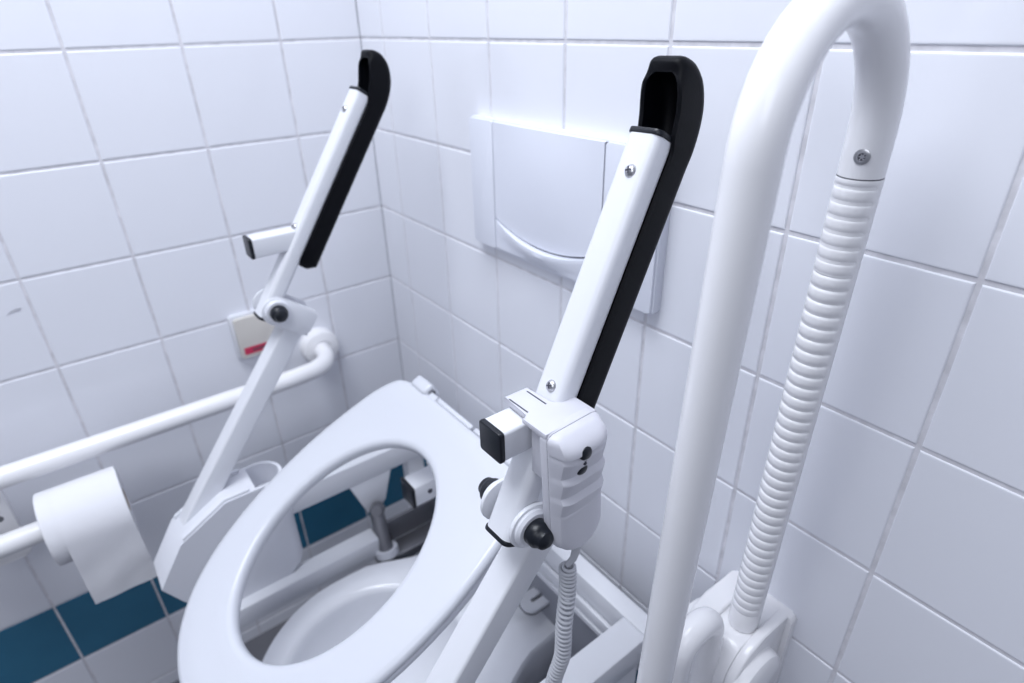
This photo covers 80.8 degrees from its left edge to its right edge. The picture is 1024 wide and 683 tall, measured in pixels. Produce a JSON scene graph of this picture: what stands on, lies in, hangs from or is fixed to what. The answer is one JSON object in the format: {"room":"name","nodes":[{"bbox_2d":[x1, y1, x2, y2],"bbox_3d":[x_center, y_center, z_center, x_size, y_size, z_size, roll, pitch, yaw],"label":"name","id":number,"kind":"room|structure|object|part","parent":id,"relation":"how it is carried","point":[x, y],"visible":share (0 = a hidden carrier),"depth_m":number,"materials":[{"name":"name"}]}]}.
{"room":"accessible toilet room","nodes":[
{"label":"accessible toilet room","id":0,"kind":"room"},
{"bbox_2d":[0,0,411,682],"bbox_3d":[-1.163,-0.200,0.515,2.200,2.435,0.081,-21,34,-32],"label":"wall","id":1,"kind":"structure","parent":0,"point":[141,141],"depth_m":1.01,"materials":[{"name":"white tile"}]},
{"bbox_2d":[0,327,338,565],"bbox_3d":[-0.767,0.259,0.906,1.163,0.200,0.121,-23,35,-35],"label":"grab rail","id":2,"kind":"object","parent":1,"relation":"attached to","point":[320,347],"visible":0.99,"depth_m":0.96,"materials":[{"name":"white metal"}]},
{"bbox_3d":[-0.812,0.276,0.912,0.088,0.167,0.023,-21,34,-32],"label":"mounting plate","id":3,"kind":"part","parent":2,"relation":"part of","materials":[{"name":"white metal"}]},
{"bbox_2d":[33,466,156,603],"bbox_3d":[-0.663,0.301,0.960,0.111,0.188,0.118,-21,34,-32],"label":"toilet roll","id":4,"kind":"object","parent":2,"relation":"hanging from","point":[89,521],"visible":0.98,"depth_m":0.91,"materials":[{"name":"white paper"}]},
{"bbox_3d":[-0.803,0.196,0.900,1.138,0.041,0.099,-21,34,-32],"label":"rail","id":5,"kind":"part","parent":2,"relation":"part of","materials":[{"name":"white metal"}]},
{"bbox_2d":[227,309,274,358],"bbox_3d":[-0.477,-0.017,1.130,0.089,0.088,0.020,-21,34,-32],"label":"switch","id":6,"kind":"object","parent":1,"relation":"attached to","point":[250,335],"visible":0.58,"depth_m":1.11,"materials":[{"name":"white plastic"}]},
{"bbox_2d":[174,555,414,682],"bbox_3d":[-0.382,1.350,0.230,2.200,0.060,2.400,-21,34,-32],"label":"floor","id":7,"kind":"structure","parent":0,"point":[258,646],"depth_m":1.39,"materials":[{"name":"tile"}]},
{"bbox_2d":[153,49,703,682],"bbox_3d":[-0.178,0.293,0.820,0.524,1.231,0.628,-21,34,-32],"label":"lift","id":8,"kind":"object","parent":7,"relation":"on","point":[233,552],"visible":0.96,"depth_m":0.77,"materials":[{"name":"white plastic"}]},
{"bbox_3d":[-0.327,-0.037,0.849,0.024,0.024,0.019,-21,34,-32],"label":"knob","id":9,"kind":"part","parent":8,"relation":"part of","materials":[{"name":"black plastic"}]},
{"bbox_3d":[-0.347,-0.052,0.905,0.077,0.069,0.004,-21,34,-32],"label":"clevis plate","id":10,"kind":"part","parent":8,"relation":"part of","materials":[{"name":"white metal"}]},
{"bbox_3d":[-0.323,-0.037,0.876,0.077,0.069,0.004,-21,34,-32],"label":"clevis plate","id":11,"kind":"part","parent":8,"relation":"part of","materials":[{"name":"white metal"}]},
{"bbox_3d":[-0.286,-0.192,0.857,0.212,0.298,0.031,-21,34,-32],"label":"armrest","id":12,"kind":"part","parent":8,"relation":"part of","materials":[{"name":"white metal"}]},
{"bbox_2d":[376,541,398,560],"bbox_3d":[-0.230,0.384,1.105,0.042,0.026,0.044,-21,34,-32],"label":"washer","id":13,"kind":"object","parent":8,"relation":"in","point":[387,550],"depth_m":1.09,"materials":[{"name":"white plastic"}]},
{"bbox_3d":[-0.186,0.446,1.279,0.035,0.529,0.026,-21,34,-32],"label":"frame leg","id":14,"kind":"part","parent":8,"relation":"part of","materials":[{"name":"white"}]},
{"bbox_3d":[-0.222,0.275,0.775,0.400,0.217,0.376,-21,34,-32],"label":"seat","id":15,"kind":"part","parent":8,"relation":"part of","materials":[{"name":"white plastic"}]},
{"bbox_3d":[-0.020,0.134,0.547,0.024,0.024,0.019,-21,34,-32],"label":"knob","id":16,"kind":"part","parent":8,"relation":"part of","materials":[{"name":"black plastic"}]},
{"bbox_3d":[0.006,0.142,0.550,0.082,0.059,0.004,-21,34,-32],"label":"clevis plate","id":17,"kind":"part","parent":8,"relation":"part of","materials":[{"name":"white"}]},
{"bbox_3d":[-0.010,0.313,0.979,0.009,0.032,0.498,-21,34,-32],"label":"stepped rail","id":18,"kind":"part","parent":8,"relation":"part of","materials":[{"name":"white"}]},
{"bbox_3d":[0.031,0.157,0.521,0.082,0.059,0.004,-21,34,-32],"label":"clevis plate","id":19,"kind":"part","parent":8,"relation":"part of","materials":[{"name":"white plastic"}]},
{"bbox_3d":[0.025,0.161,0.495,0.024,0.024,0.019,-21,34,-32],"label":"knob","id":20,"kind":"part","parent":8,"relation":"part of","materials":[{"name":"black plastic"}]},
{"bbox_2d":[503,388,606,682],"bbox_3d":[0.039,0.241,0.571,0.062,0.426,0.083,-21,34,-32],"label":"remote control","id":21,"kind":"object","parent":8,"relation":"attached to","point":[569,437],"visible":1,"depth_m":0.47,"materials":[{"name":"grey plastic"}]},
{"bbox_3d":[0.044,0.320,0.586,0.039,0.273,0.027,-21,34,-32],"label":"coiled cord","id":22,"kind":"part","parent":21,"relation":"part of","materials":[{"name":"grey plastic"}]},
{"bbox_3d":[0.051,0.563,1.052,0.012,0.528,0.354,-21,34,-32],"label":"panel","id":23,"kind":"part","parent":8,"relation":"part of","materials":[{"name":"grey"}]},
{"bbox_3d":[0.050,0.004,0.490,0.178,0.317,0.031,-23,35,-34],"label":"armrest","id":24,"kind":"part","parent":8,"relation":"part of","materials":[{"name":"white metal"}]},
{"bbox_2d":[356,0,1023,682],"bbox_3d":[0.495,-0.095,0.241,0.080,2.435,2.400,-21,34,-32],"label":"wall","id":25,"kind":"structure","parent":0,"point":[900,559],"depth_m":0.57,"materials":[{"name":"white tile"},{"name":"grout"}]},
{"bbox_2d":[262,556,554,682],"bbox_3d":[-0.137,0.607,1.022,0.511,0.338,0.367,-21,34,-32],"label":"toilet","id":26,"kind":"object","parent":25,"relation":"attached to","point":[524,652],"visible":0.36,"depth_m":0.98,"materials":[{"name":"white ceramic"}]},
{"bbox_2d":[469,115,670,314],"bbox_3d":[0.051,-0.174,0.765,0.025,0.183,0.353,-21,34,-32],"label":"flush plate","id":27,"kind":"object","parent":25,"relation":"attached to","point":[540,192],"visible":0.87,"depth_m":0.76,"materials":[{"name":"white plastic"}]},
{"bbox_3d":[0.039,-0.189,0.765,0.010,0.152,0.210,-21,34,-32],"label":"push panel","id":28,"kind":"part","parent":27,"relation":"part of","materials":[{"name":"white plastic"}]},
{"bbox_2d":[636,0,910,682],"bbox_3d":[0.195,0.114,0.522,0.227,0.746,0.103,-21,34,-32],"label":"grab rail","id":29,"kind":"object","parent":25,"relation":"attached to","point":[736,631],"visible":1,"depth_m":0.41,"materials":[{"name":"white metal"}]},
{"bbox_3d":[0.287,0.349,0.722,0.012,0.138,0.084,-21,34,-32],"label":"wall plate","id":30,"kind":"part","parent":29,"relation":"part of","materials":[{"name":"white plastic"}]}
]}

